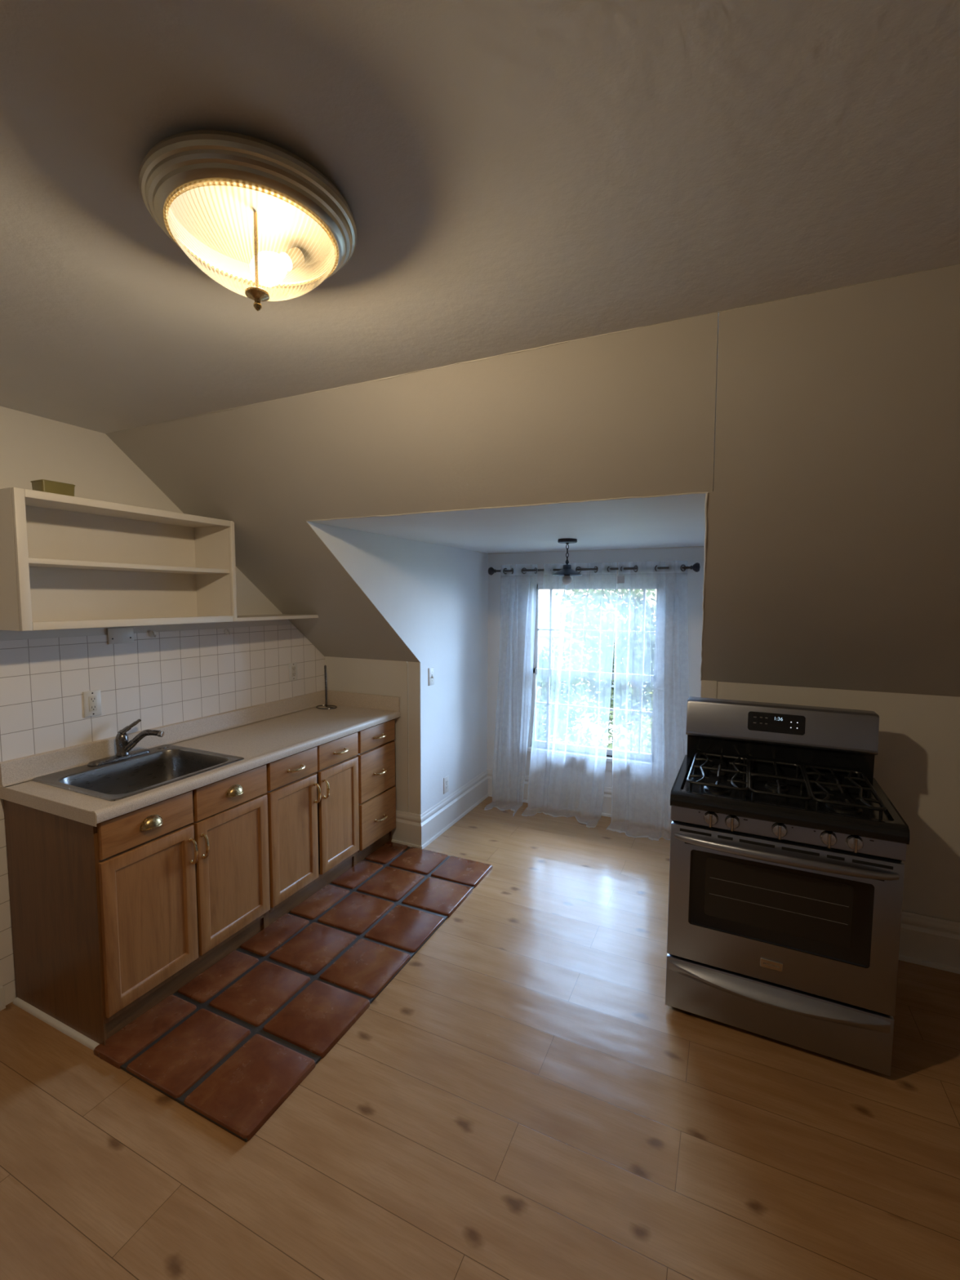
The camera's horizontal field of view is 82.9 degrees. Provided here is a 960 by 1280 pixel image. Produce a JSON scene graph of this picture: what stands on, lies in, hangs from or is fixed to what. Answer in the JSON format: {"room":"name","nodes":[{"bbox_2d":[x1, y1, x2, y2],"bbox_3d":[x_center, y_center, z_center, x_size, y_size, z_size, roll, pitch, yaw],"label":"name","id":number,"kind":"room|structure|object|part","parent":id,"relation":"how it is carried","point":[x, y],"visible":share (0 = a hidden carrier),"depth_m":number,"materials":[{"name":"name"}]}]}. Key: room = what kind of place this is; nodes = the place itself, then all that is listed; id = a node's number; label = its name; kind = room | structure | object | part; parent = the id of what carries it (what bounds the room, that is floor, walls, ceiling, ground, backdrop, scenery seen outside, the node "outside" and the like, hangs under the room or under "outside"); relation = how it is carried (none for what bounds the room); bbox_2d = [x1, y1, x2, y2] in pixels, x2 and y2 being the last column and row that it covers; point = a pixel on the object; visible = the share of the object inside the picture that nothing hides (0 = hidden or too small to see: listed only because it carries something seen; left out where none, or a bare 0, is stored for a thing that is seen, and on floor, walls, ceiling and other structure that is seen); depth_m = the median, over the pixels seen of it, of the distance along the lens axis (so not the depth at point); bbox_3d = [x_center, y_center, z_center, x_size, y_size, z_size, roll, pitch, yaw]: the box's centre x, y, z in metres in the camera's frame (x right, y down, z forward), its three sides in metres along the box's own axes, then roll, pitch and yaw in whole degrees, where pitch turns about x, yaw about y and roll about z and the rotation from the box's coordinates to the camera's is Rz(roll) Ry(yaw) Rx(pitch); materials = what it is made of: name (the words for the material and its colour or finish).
{"room":"kitchen","nodes":[
{"label":"kitchen","id":0,"kind":"room"},
{"bbox_2d":[0,405,325,1005],"bbox_3d":[-2.265,0.333,1.579,0.126,2.420,5.200,2,5,25],"label":"wall","id":1,"kind":"structure","parent":0,"point":[186,672],"depth_m":2.53,"materials":[{"name":"paint"}]},
{"bbox_2d":[0,986,5,1010],"bbox_3d":[-2.150,1.488,1.760,0.016,0.090,1.000,2,5,25],"label":"baseboard","id":2,"kind":"structure","parent":1,"relation":"attached to","point":[2,1002],"depth_m":2.20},
{"bbox_2d":[12,997,99,1050],"bbox_3d":[-1.655,1.499,2.120,0.587,0.017,0.017,2,5,25],"label":"trim","id":3,"kind":"structure","parent":1,"relation":"attached to","point":[90,1043],"depth_m":2.12,"materials":[{"name":"white wood"}]},
{"bbox_2d":[82,689,102,717],"bbox_3d":[-1.770,0.290,2.482,0.009,0.118,0.074,2,5,25],"label":"wall outlet","id":4,"kind":"object","parent":1,"relation":"attached to","point":[91,699],"visible":1,"depth_m":2.48,"materials":[{"name":"white plastic"}]},
{"bbox_2d":[88,695,97,711],"bbox_3d":[-1.767,0.290,2.481,0.002,0.068,0.033,2,5,25],"label":"receptacle","id":5,"kind":"object","parent":4,"relation":"attached to","point":[92,699],"depth_m":2.48,"materials":[{"name":"beige plastic"}]},
{"bbox_2d":[106,626,133,644],"bbox_3d":[-1.709,-0.021,2.588,0.008,0.074,0.120,2,5,25],"label":"blank plate","id":6,"kind":"object","parent":1,"relation":"attached to","point":[117,635],"visible":1,"depth_m":2.58,"materials":[{"name":"white plastic"}]},
{"bbox_2d":[148,630,156,637],"bbox_3d":[-1.633,-0.031,2.723,0.030,0.038,0.038,2,5,25],"label":"wall hook","id":7,"kind":"object","parent":1,"relation":"attached to","point":[152,633],"visible":1,"depth_m":2.72,"materials":[{"name":"white plastic"}]},
{"bbox_2d":[0,487,318,631],"bbox_3d":[-1.475,-0.350,2.744,0.290,0.519,1.576,2,5,25],"label":"wall shelf","id":8,"kind":"object","parent":1,"relation":"attached to","point":[67,562],"visible":1,"depth_m":2.47,"materials":[{"name":"white wood"}]},
{"bbox_3d":[-1.813,-0.297,2.043,0.270,0.519,0.018,2,5,25],"label":"panel","id":9,"kind":"part","parent":8,"relation":"part of","materials":[{"name":"white wood"}]},
{"bbox_2d":[30,479,75,496],"bbox_3d":[-1.681,-0.591,2.141,0.084,0.056,0.118,2,5,25],"label":"storage box","id":10,"kind":"object","parent":8,"relation":"on","point":[42,485],"visible":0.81,"depth_m":2.11,"materials":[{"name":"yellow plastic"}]},
{"bbox_3d":[-1.681,-0.616,2.139,0.084,0.006,0.118,2,5,25],"label":"box lid","id":11,"kind":"part","parent":10,"relation":"part of","materials":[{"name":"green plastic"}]},
{"bbox_3d":[-1.617,-0.330,2.468,0.266,0.021,0.920,2,5,25],"label":"shelf","id":12,"kind":"part","parent":8,"relation":"part of","materials":[{"name":"white wood"}]},
{"bbox_3d":[-1.417,-0.355,2.892,0.270,0.507,0.018,2,5,25],"label":"panel","id":13,"kind":"part","parent":8,"relation":"part of","materials":[{"name":"white wood"}]},
{"bbox_3d":[-1.276,-0.133,3.196,0.286,0.019,0.619,2,5,25],"label":"extension shelf","id":14,"kind":"part","parent":8,"relation":"part of","materials":[{"name":"white wood"}]},
{"bbox_2d":[0,689,324,787],"bbox_3d":[-1.501,0.488,3.039,0.044,0.126,1.929,2,5,25],"label":"backsplash","id":15,"kind":"structure","parent":1,"relation":"attached to","point":[20,770],"depth_m":2.74,"materials":[{"name":"tile"}]},
{"bbox_2d":[224,627,231,635],"bbox_3d":[-1.446,-0.049,3.126,0.030,0.038,0.038,2,5,25],"label":"wall hook","id":16,"kind":"object","parent":1,"relation":"attached to","point":[227,631],"visible":1,"depth_m":3.12,"materials":[{"name":"white plastic"}]},
{"bbox_2d":[288,662,297,680],"bbox_3d":[-1.242,0.209,3.616,0.009,0.118,0.074,2,5,25],"label":"wall outlet","id":17,"kind":"object","parent":1,"relation":"attached to","point":[292,666],"visible":1,"depth_m":3.61,"materials":[{"name":"white plastic"}]},
{"bbox_2d":[291,666,295,676],"bbox_3d":[-1.239,0.209,3.614,0.002,0.068,0.033,2,5,25],"label":"receptacle","id":18,"kind":"object","parent":17,"relation":"attached to","point":[293,668],"depth_m":3.61,"materials":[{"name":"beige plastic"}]},
{"bbox_2d":[105,326,643,434],"bbox_3d":[-0.636,-0.905,1.994,2.397,0.008,0.008,2,5,25],"label":"trim","id":19,"kind":"structure","parent":1,"relation":"attached to","point":[472,361],"depth_m":1.83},
{"bbox_2d":[324,656,408,812],"bbox_3d":[-0.846,0.750,3.857,0.817,1.250,0.060,2,5,25],"label":"wall","id":20,"kind":"structure","parent":0,"point":[365,676],"depth_m":3.71,"materials":[{"name":"paint"}]},
{"bbox_2d":[408,662,420,814],"bbox_3d":[-0.438,0.769,3.634,0.088,1.250,0.004,2,5,25],"label":"trim","id":21,"kind":"structure","parent":20,"relation":"attached to","point":[414,668],"depth_m":3.62,"materials":[{"name":"paint"}]},
{"bbox_2d":[306,521,488,814],"bbox_3d":[-0.426,0.370,3.656,0.123,2.042,2.068,2,5,26],"label":"wall","id":22,"kind":"structure","parent":0,"point":[434,597],"depth_m":3.79,"materials":[{"name":"white paint"}]},
{"bbox_2d":[428,666,434,685],"bbox_3d":[-0.324,0.248,3.699,0.019,0.120,0.072,2,5,25],"label":"light switch","id":23,"kind":"object","parent":22,"relation":"attached to","point":[431,670],"visible":1,"depth_m":3.69,"materials":[{"name":"white plastic"}]},
{"bbox_2d":[443,775,448,794],"bbox_3d":[-0.244,1.053,3.954,0.009,0.118,0.074,2,5,25],"label":"wall outlet","id":24,"kind":"object","parent":22,"relation":"attached to","point":[446,780],"visible":1,"depth_m":3.94,"materials":[{"name":"white plastic"}]},
{"bbox_2d":[420,768,488,848],"bbox_3d":[-0.164,1.248,4.122,0.034,0.222,1.122,2,5,25],"label":"baseboard","id":25,"kind":"structure","parent":22,"relation":"attached to","point":[442,815],"depth_m":4.03,"materials":[{"name":"white wood"}]},
{"bbox_2d":[306,492,707,521],"bbox_3d":[-0.027,-0.543,2.254,1.796,0.009,0.010,2,5,25],"label":"trim","id":26,"kind":"structure","parent":22,"relation":"attached to","point":[690,492],"depth_m":2.17,"materials":[{"name":"beige paint"}]},
{"bbox_2d":[488,546,704,554],"bbox_3d":[0.864,-0.679,4.114,1.763,0.012,0.012,2,5,25],"label":"trim","id":27,"kind":"structure","parent":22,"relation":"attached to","point":[692,546],"depth_m":4.09,"materials":[{"name":"white paint"}]},
{"bbox_2d":[0,0,959,433],"bbox_3d":[-0.136,-0.781,-0.366,5.540,0.120,3.867,2,5,25],"label":"ceiling","id":28,"kind":"structure","parent":0,"point":[513,175],"depth_m":0.95,"materials":[{"name":"white paint"}]},
{"bbox_2d":[138,129,356,311],"bbox_3d":[-0.431,-0.734,1.047,0.379,0.192,0.379,-1,5,-16],"label":"ceiling light","id":29,"kind":"object","parent":28,"relation":"attached to","point":[244,209],"visible":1,"depth_m":0.99,"materials":[{"name":"white glass"}]},
{"bbox_3d":[-0.431,-0.724,1.047,0.301,0.098,0.301,2,5,25],"label":"lamp shade","id":30,"kind":"part","parent":29,"relation":"part of","materials":[{"name":"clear glass"}]},
{"bbox_3d":[-0.431,-0.746,1.046,0.006,0.145,0.006,-4,6,-42],"label":"threaded stem","id":31,"kind":"part","parent":29,"relation":"part of","materials":[{"name":"gold metal"}]},
{"bbox_3d":[-0.425,-0.755,1.103,0.060,0.077,0.083,2,5,25],"label":"light bulb","id":32,"kind":"part","parent":29,"relation":"part of","materials":[{"name":"white glass"}]},
{"bbox_2d":[280,247,304,271],"bbox_3d":[-0.393,-0.796,1.135,0.034,0.049,0.050,4,6,40],"label":"bulb socket","id":33,"kind":"object","parent":29,"relation":"attached to","point":[282,248],"depth_m":1.12,"materials":[{"name":"beige plastic"}]},
{"bbox_2d":[0,795,959,1279],"bbox_3d":[0.413,1.651,1.030,5.540,0.100,6.524,2,5,25],"label":"floor","id":34,"kind":"structure","parent":0,"point":[524,1099],"depth_m":1.70,"materials":[{"name":"brown wood"}]},
{"bbox_2d":[3,764,270,1045],"bbox_3d":[-1.459,1.045,2.439,0.654,0.874,0.788,2,5,25],"label":"base cabinet","id":35,"kind":"object","parent":34,"relation":"on","point":[110,919],"visible":0.94,"depth_m":2.15,"materials":[{"name":"brown wood"}]},
{"bbox_3d":[-1.651,1.072,2.097,0.594,0.872,0.004,2,5,25],"label":"panel","id":36,"kind":"part","parent":35,"relation":"part of","materials":[{"name":"brown wood"}]},
{"bbox_3d":[-1.288,0.711,2.117,0.019,0.140,0.370,2,5,25],"label":"drawer","id":37,"kind":"part","parent":35,"relation":"part of","materials":[{"name":"brown wood"}]},
{"bbox_3d":[-1.291,1.084,2.144,0.019,0.588,0.374,2,5,25],"label":"door","id":38,"kind":"part","parent":35,"relation":"part of","materials":[{"name":"brown wood"}]},
{"bbox_3d":[-1.295,1.084,2.146,0.008,0.480,0.266,2,5,25],"label":"door panel","id":39,"kind":"part","parent":35,"relation":"part of","materials":[{"name":"brown wood"}]},
{"bbox_3d":[-1.267,0.704,2.106,0.030,0.045,0.094,2,5,25],"label":"cup pull","id":40,"kind":"part","parent":35,"relation":"part of","materials":[{"name":"gold metal"}]},
{"bbox_3d":[-1.225,1.005,2.329,0.020,0.774,0.784,2,5,25],"label":"frame","id":41,"kind":"part","parent":35,"relation":"part of","materials":[{"name":"brown wood"}]},
{"bbox_3d":[-1.194,0.885,2.267,0.042,0.111,0.017,2,5,25],"label":"bow handle","id":42,"kind":"part","parent":35,"relation":"part of","materials":[{"name":"gold metal"}]},
{"bbox_2d":[0,689,400,826],"bbox_3d":[-1.232,0.509,2.914,0.638,0.146,1.930,2,5,25],"label":"countertop","id":43,"kind":"structure","parent":35,"relation":"on","point":[263,734],"depth_m":2.77,"materials":[{"name":"laminate"}]},
{"bbox_2d":[87,719,164,766],"bbox_3d":[-1.613,0.472,2.499,0.210,0.169,0.275,2,5,25],"label":"kitchen faucet","id":44,"kind":"object","parent":43,"relation":"on","point":[123,745],"visible":1,"depth_m":2.53,"materials":[{"name":"silver metal"}]},
{"bbox_3d":[-1.681,0.545,2.537,0.060,0.016,0.275,2,5,25],"label":"plate","id":45,"kind":"part","parent":44,"relation":"part of","materials":[{"name":"silver metal"}]},
{"bbox_2d":[115,732,129,755],"bbox_3d":[-1.676,0.483,2.543,0.054,0.110,0.054,2,5,25],"label":"faucet","id":46,"kind":"object","parent":44,"relation":"on","point":[122,747],"depth_m":2.53,"materials":[{"name":"silver metal"}]},
{"bbox_3d":[-1.659,0.414,2.572,0.042,0.064,0.100,2,5,25],"label":"lever","id":47,"kind":"part","parent":44,"relation":"part of","materials":[{"name":"silver metal"}]},
{"bbox_3d":[-1.586,0.473,2.542,0.178,0.111,0.033,0,4,1],"label":"spout","id":48,"kind":"part","parent":44,"relation":"part of","materials":[{"name":"silver metal"}]},
{"bbox_2d":[31,744,244,808],"bbox_3d":[-1.484,0.653,2.410,0.560,0.187,0.607,2,5,25],"label":"sink","id":49,"kind":"object","parent":43,"relation":"in","point":[165,764],"visible":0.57,"depth_m":2.52,"materials":[{"name":"metal"}]},
{"bbox_2d":[315,665,337,709],"bbox_3d":[-1.059,0.320,3.739,0.158,0.295,0.118,2,5,25],"label":"paper towel holder","id":50,"kind":"object","parent":43,"relation":"on","point":[326,704],"visible":1,"depth_m":3.74,"materials":[{"name":"black metal"}]},
{"bbox_3d":[-1.063,0.317,3.744,0.020,0.291,0.007,2,5,25],"label":"post","id":51,"kind":"part","parent":50,"relation":"part of","materials":[{"name":"silver metal"}]},
{"bbox_3d":[-1.171,0.881,2.317,0.042,0.111,0.017,2,5,25],"label":"bow handle","id":52,"kind":"part","parent":35,"relation":"part of","materials":[{"name":"gold metal"}]},
{"bbox_3d":[-1.124,0.686,2.470,0.019,0.144,0.385,2,5,25],"label":"drawer","id":53,"kind":"part","parent":35,"relation":"part of","materials":[{"name":"brown wood"}]},
{"bbox_3d":[-1.125,1.057,2.499,0.019,0.588,0.385,2,5,25],"label":"door","id":54,"kind":"part","parent":35,"relation":"part of","materials":[{"name":"brown wood"}]},
{"bbox_3d":[-1.129,1.057,2.501,0.008,0.480,0.277,2,5,25],"label":"door panel","id":55,"kind":"part","parent":35,"relation":"part of","materials":[{"name":"brown wood"}]},
{"bbox_3d":[-1.102,0.679,2.460,0.030,0.045,0.094,2,5,25],"label":"cup pull","id":56,"kind":"part","parent":35,"relation":"part of","materials":[{"name":"gold metal"}]},
{"bbox_2d":[93,841,493,1142],"bbox_3d":[-0.668,1.456,2.686,0.779,0.022,1.898,2,5,25],"label":"floor tiles","id":57,"kind":"structure","parent":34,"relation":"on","point":[233,1043],"depth_m":2.27,"materials":[{"name":"tile"}]},
{"bbox_2d":[266,732,359,926],"bbox_3d":[-1.143,0.994,3.116,0.654,0.874,0.710,2,5,25],"label":"base cabinet","id":58,"kind":"object","parent":34,"relation":"on","point":[312,793],"visible":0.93,"depth_m":2.94,"materials":[{"name":"brown wood"}]},
{"bbox_3d":[-0.964,0.659,2.813,0.019,0.142,0.339,2,5,25],"label":"drawer","id":59,"kind":"part","parent":58,"relation":"part of","materials":[{"name":"brown wood"}]},
{"bbox_3d":[-0.967,1.033,2.838,0.019,0.586,0.332,2,5,25],"label":"door","id":60,"kind":"part","parent":58,"relation":"part of","materials":[{"name":"brown wood"}]},
{"bbox_3d":[-0.971,1.032,2.840,0.008,0.478,0.224,2,5,25],"label":"door panel","id":61,"kind":"part","parent":58,"relation":"part of","materials":[{"name":"brown wood"}]},
{"bbox_3d":[-0.938,0.664,2.801,0.042,0.017,0.112,2,5,25],"label":"bow handle","id":62,"kind":"part","parent":58,"relation":"part of","materials":[{"name":"gold metal"}]},
{"bbox_3d":[-0.879,0.831,2.943,0.042,0.111,0.017,2,5,25],"label":"bow handle","id":63,"kind":"part","parent":58,"relation":"part of","materials":[{"name":"gold metal"}]},
{"bbox_3d":[-0.850,0.827,3.006,0.042,0.111,0.017,2,5,25],"label":"bow handle","id":64,"kind":"part","parent":58,"relation":"part of","materials":[{"name":"gold metal"}]},
{"bbox_3d":[-0.816,0.636,3.131,0.019,0.142,0.344,2,5,25],"label":"drawer","id":65,"kind":"part","parent":58,"relation":"part of","materials":[{"name":"brown wood"}]},
{"bbox_3d":[-0.816,1.008,3.164,0.019,0.586,0.332,2,5,25],"label":"door","id":66,"kind":"part","parent":58,"relation":"part of","materials":[{"name":"brown wood"}]},
{"bbox_3d":[-0.819,1.008,3.166,0.008,0.478,0.224,2,5,25],"label":"door panel","id":67,"kind":"part","parent":58,"relation":"part of","materials":[{"name":"brown wood"}]},
{"bbox_3d":[-0.790,0.641,3.119,0.042,0.017,0.112,2,5,25],"label":"bow handle","id":68,"kind":"part","parent":58,"relation":"part of","materials":[{"name":"gold metal"}]},
{"bbox_2d":[355,719,395,864],"bbox_3d":[-0.909,0.957,3.618,0.654,0.874,0.400,2,5,25],"label":"base cabinet","id":69,"kind":"object","parent":34,"relation":"on","point":[376,744],"visible":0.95,"depth_m":3.47,"materials":[{"name":"brown wood"}]},
{"bbox_3d":[-0.656,0.610,3.474,0.019,0.142,0.375,2,5,25],"label":"drawer","id":70,"kind":"part","parent":69,"relation":"part of","materials":[{"name":"brown wood"}]},
{"bbox_3d":[-0.657,0.842,3.492,0.019,0.304,0.375,2,5,25],"label":"drawer","id":71,"kind":"part","parent":69,"relation":"part of","materials":[{"name":"brown wood"}]},
{"bbox_3d":[-0.657,1.147,3.518,0.019,0.288,0.376,2,5,25],"label":"drawer","id":72,"kind":"part","parent":69,"relation":"part of","materials":[{"name":"brown wood"}]},
{"bbox_3d":[-0.630,0.615,3.462,0.042,0.017,0.112,2,5,25],"label":"bow handle","id":73,"kind":"part","parent":69,"relation":"part of","materials":[{"name":"gold metal"}]},
{"bbox_3d":[-0.631,0.847,3.480,0.042,0.017,0.112,2,5,25],"label":"bow handle","id":74,"kind":"part","parent":69,"relation":"part of","materials":[{"name":"gold metal"}]},
{"bbox_3d":[-0.631,1.152,3.507,0.042,0.017,0.112,2,5,25],"label":"bow handle","id":75,"kind":"part","parent":69,"relation":"part of","materials":[{"name":"gold metal"}]},
{"bbox_2d":[391,809,422,848],"bbox_3d":[-0.489,1.281,3.675,0.246,0.222,0.034,2,5,25],"label":"baseboard","id":76,"kind":"structure","parent":34,"relation":"on","point":[407,831],"depth_m":3.67,"materials":[{"name":"wood"}]},
{"bbox_2d":[665,696,910,1075],"bbox_3d":[1.217,0.911,2.257,0.757,1.194,0.699,2,5,26],"label":"gas range","id":77,"kind":"object","parent":34,"relation":"on","point":[788,851],"visible":1,"depth_m":2.04,"materials":[{"name":"metal"}]},
{"bbox_3d":[0.885,0.686,2.083,0.053,0.053,0.020,2,5,26],"label":"burner knob","id":78,"kind":"part","parent":77,"relation":"part of","materials":[{"name":"silver metal"}]},
{"bbox_3d":[0.963,0.600,2.202,0.104,0.014,0.104,2,5,26],"label":"burner","id":79,"kind":"part","parent":77,"relation":"part of","materials":[{"name":"metal"}]},
{"bbox_3d":[1.078,0.583,2.435,0.083,0.014,0.083,2,5,26],"label":"burner","id":80,"kind":"part","parent":77,"relation":"part of","materials":[{"name":"metal"}]},
{"bbox_3d":[0.953,0.689,2.050,0.053,0.053,0.020,2,5,26],"label":"burner knob","id":81,"kind":"part","parent":77,"relation":"part of","materials":[{"name":"silver metal"}]},
{"bbox_3d":[1.215,0.600,2.223,0.092,0.014,0.092,2,5,26],"label":"burner","id":82,"kind":"part","parent":77,"relation":"part of","materials":[{"name":"metal"}]},
{"bbox_3d":[1.321,0.371,2.424,0.225,0.085,0.009,2,5,26],"label":"display panel","id":83,"kind":"part","parent":77,"relation":"part of","materials":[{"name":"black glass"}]},
{"bbox_3d":[1.093,0.695,1.982,0.053,0.053,0.020,2,5,26],"label":"burner knob","id":84,"kind":"part","parent":77,"relation":"part of","materials":[{"name":"silver metal"}]},
{"bbox_3d":[1.098,1.397,2.056,0.749,0.210,0.030,2,5,26],"label":"storage drawer","id":85,"kind":"part","parent":77,"relation":"part of","materials":[{"name":"metal"}]},
{"bbox_2d":[666,820,904,1016],"bbox_3d":[1.216,1.045,2.267,0.760,0.865,0.697,2,5,25],"label":"oven","id":86,"kind":"object","parent":77,"relation":"in","point":[766,917],"depth_m":1.99,"materials":[{"name":"silver metal"}]},
{"bbox_3d":[1.101,0.697,2.002,0.751,0.065,0.030,2,5,26],"label":"control panel","id":87,"kind":"part","parent":77,"relation":"part of","materials":[{"name":"metal"}]},
{"bbox_2d":[670,755,910,844],"bbox_3d":[1.213,0.620,2.224,0.757,0.055,0.582,2,5,26],"label":"cooktop","id":88,"kind":"object","parent":77,"relation":"in","point":[887,826],"depth_m":2.07,"materials":[{"name":"black metal"}]},
{"bbox_3d":[1.229,0.701,1.915,0.053,0.053,0.020,2,5,26],"label":"burner knob","id":89,"kind":"part","parent":77,"relation":"part of","materials":[{"name":"silver metal"}]},
{"bbox_3d":[1.464,0.599,2.245,0.078,0.014,0.078,2,5,26],"label":"burner","id":90,"kind":"part","parent":77,"relation":"part of","materials":[{"name":"metal"}]},
{"bbox_3d":[1.349,0.617,2.013,0.115,0.014,0.115,2,5,26],"label":"burner","id":91,"kind":"part","parent":77,"relation":"part of","materials":[{"name":"metal"}]},
{"bbox_3d":[1.298,0.704,1.881,0.053,0.053,0.020,2,5,26],"label":"burner knob","id":92,"kind":"part","parent":77,"relation":"part of","materials":[{"name":"silver metal"}]},
{"bbox_2d":[310,474,714,553],"bbox_3d":[0.433,-0.658,3.246,2.013,0.080,2.185,2,5,25],"label":"ceiling","id":93,"kind":"structure","parent":0,"point":[668,521],"depth_m":2.77,"materials":[{"name":"white paint"}]},
{"bbox_2d":[551,538,582,585],"bbox_3d":[0.546,-0.486,3.400,0.188,0.284,0.188,2,5,25],"label":"pendant light","id":94,"kind":"object","parent":93,"relation":"hanging from","point":[566,571],"visible":1,"depth_m":3.38,"materials":[{"name":"brown metal"}]},
{"bbox_3d":[0.545,-0.376,3.409,0.061,0.064,0.061,2,5,25],"label":"light bulb","id":95,"kind":"part","parent":94,"relation":"part of","materials":[{"name":"white glass"}]},
{"bbox_3d":[0.546,-0.454,3.403,0.188,0.096,0.188,2,5,25],"label":"lamp shade","id":96,"kind":"part","parent":94,"relation":"part of","materials":[{"name":"grey metal"}]},
{"bbox_3d":[0.546,-0.544,3.396,0.015,0.112,0.015,-1,5,-20],"label":"chain","id":97,"kind":"part","parent":94,"relation":"part of","materials":[{"name":"brown metal"}]},
{"bbox_2d":[106,263,959,697],"bbox_3d":[0.994,-0.354,2.111,5.540,1.242,1.512,2,5,25],"label":"sloped wall","id":98,"kind":"structure","parent":0,"point":[826,424],"depth_m":1.90,"materials":[{"name":"beige paint"}]},
{"bbox_2d":[487,547,704,795],"bbox_3d":[0.886,0.331,4.250,1.963,2.042,0.120,2,5,25],"label":"wall","id":99,"kind":"structure","parent":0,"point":[503,592],"depth_m":4.25,"materials":[{"name":"white paint"}]},
{"bbox_2d":[487,768,672,827],"bbox_3d":[0.837,1.242,4.257,1.735,0.222,0.034,2,5,25],"label":"baseboard","id":100,"kind":"structure","parent":99,"relation":"attached to","point":[619,803],"depth_m":4.27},
{"bbox_2d":[488,562,700,577],"bbox_3d":[0.804,-0.524,4.091,1.590,0.078,0.121,2,5,25],"label":"curtain rod","id":101,"kind":"object","parent":99,"relation":"attached to","point":[695,566],"visible":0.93,"depth_m":4.04,"materials":[{"name":"grey metal"}]},
{"bbox_2d":[484,564,537,816],"bbox_3d":[0.244,0.375,4.266,0.336,1.932,0.307,3,5,30],"label":"sheer curtain","id":102,"kind":"object","parent":101,"relation":"hanging from","point":[517,569],"visible":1,"depth_m":4.27,"materials":[{"name":"white fabric"}]},
{"bbox_2d":[521,562,617,827],"bbox_3d":[0.664,0.391,4.090,0.645,1.932,0.261,2,5,25],"label":"sheer curtain","id":103,"kind":"object","parent":101,"relation":"hanging from","point":[602,567],"visible":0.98,"depth_m":4.07,"materials":[{"name":"white fabric"}]},
{"bbox_3d":[0.792,-0.528,4.064,1.470,0.017,0.017,2,5,25],"label":"rod","id":104,"kind":"part","parent":101,"relation":"part of","materials":[{"name":"grey metal"}]},
{"bbox_2d":[606,560,687,840],"bbox_3d":[1.204,0.415,3.811,0.568,1.932,0.306,2,5,25],"label":"sheer curtain","id":105,"kind":"object","parent":101,"relation":"hanging from","point":[675,566],"visible":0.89,"depth_m":3.85,"materials":[{"name":"white fabric"}]},
{"bbox_2d":[514,569,676,778],"bbox_3d":[0.871,0.230,4.223,1.225,1.533,0.170,2,5,25],"label":"window","id":106,"kind":"structure","parent":99,"relation":"attached to","point":[530,586],"depth_m":4.18,"materials":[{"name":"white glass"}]},
{"bbox_3d":[0.855,0.944,4.250,1.225,0.105,0.110,2,5,25],"label":"sill","id":107,"kind":"part","parent":106,"relation":"part of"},
{"bbox_3d":[0.874,0.568,4.260,0.971,0.643,0.034,2,5,25],"label":"sash","id":108,"kind":"part","parent":106,"relation":"part of","materials":[{"name":"glass"}]},
{"bbox_3d":[0.893,-0.067,4.245,0.971,0.735,0.034,2,5,25],"label":"sash","id":109,"kind":"part","parent":106,"relation":"part of","materials":[{"name":"glass"}]},
{"bbox_2d":[716,681,959,922],"bbox_3d":[2.532,0.884,2.316,2.832,1.250,0.100,2,5,25],"label":"wall","id":110,"kind":"structure","parent":0,"point":[917,763],"depth_m":2.49,"materials":[{"name":"paint"}]},
{"bbox_2d":[700,492,708,680],"bbox_3d":[0.971,-0.150,2.361,0.011,0.796,0.989,2,5,22],"label":"trim","id":111,"kind":"structure","parent":110,"relation":"attached to","point":[706,496],"depth_m":2.21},
{"bbox_2d":[700,680,716,698],"bbox_3d":[1.212,0.831,2.923,0.076,1.250,0.106,2,5,25],"label":"trim","id":112,"kind":"structure","parent":110,"relation":"attached to","point":[708,688],"depth_m":2.83,"materials":[{"name":"paint"}]},
{"bbox_2d":[898,911,959,973],"bbox_3d":[2.410,1.398,2.330,2.788,0.222,0.034,2,5,25],"label":"baseboard","id":113,"kind":"structure","parent":110,"relation":"attached to","point":[924,940],"depth_m":2.49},
{"label":"outside","id":114,"kind":"structure","parent":0,"visible":0},
{"bbox_3d":[14.066,4.595,37.084,80.000,0.200,67.800,2,5,25],"label":"ground","id":115,"kind":"structure","parent":114,"visible":0},
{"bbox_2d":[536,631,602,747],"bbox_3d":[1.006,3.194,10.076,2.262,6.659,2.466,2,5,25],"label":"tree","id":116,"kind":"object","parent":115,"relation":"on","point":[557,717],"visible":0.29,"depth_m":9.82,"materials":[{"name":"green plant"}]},
{"bbox_2d":[537,589,656,751],"bbox_3d":[9.263,0.695,23.990,16.800,9.550,7.800,2,5,25],"label":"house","id":117,"kind":"structure","parent":115,"relation":"on","point":[544,604],"depth_m":22.69,"materials":[{"name":"white"}]},
{"bbox_2d":[554,589,656,751],"bbox_3d":[5.017,1.777,15.994,5.754,8.608,4.636,2,5,25],"label":"tree","id":118,"kind":"object","parent":115,"relation":"on","point":[630,657],"visible":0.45,"depth_m":15.37,"materials":[{"name":"green plant"}]},
{"bbox_2d":[622,689,653,753],"bbox_3d":[4.090,3.563,11.243,2.175,5.774,2.289,2,5,25],"label":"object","id":119,"kind":"object","parent":115,"relation":"on","point":[648,730],"visible":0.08,"depth_m":10.71,"materials":[{"name":"green plant"}]}
]}

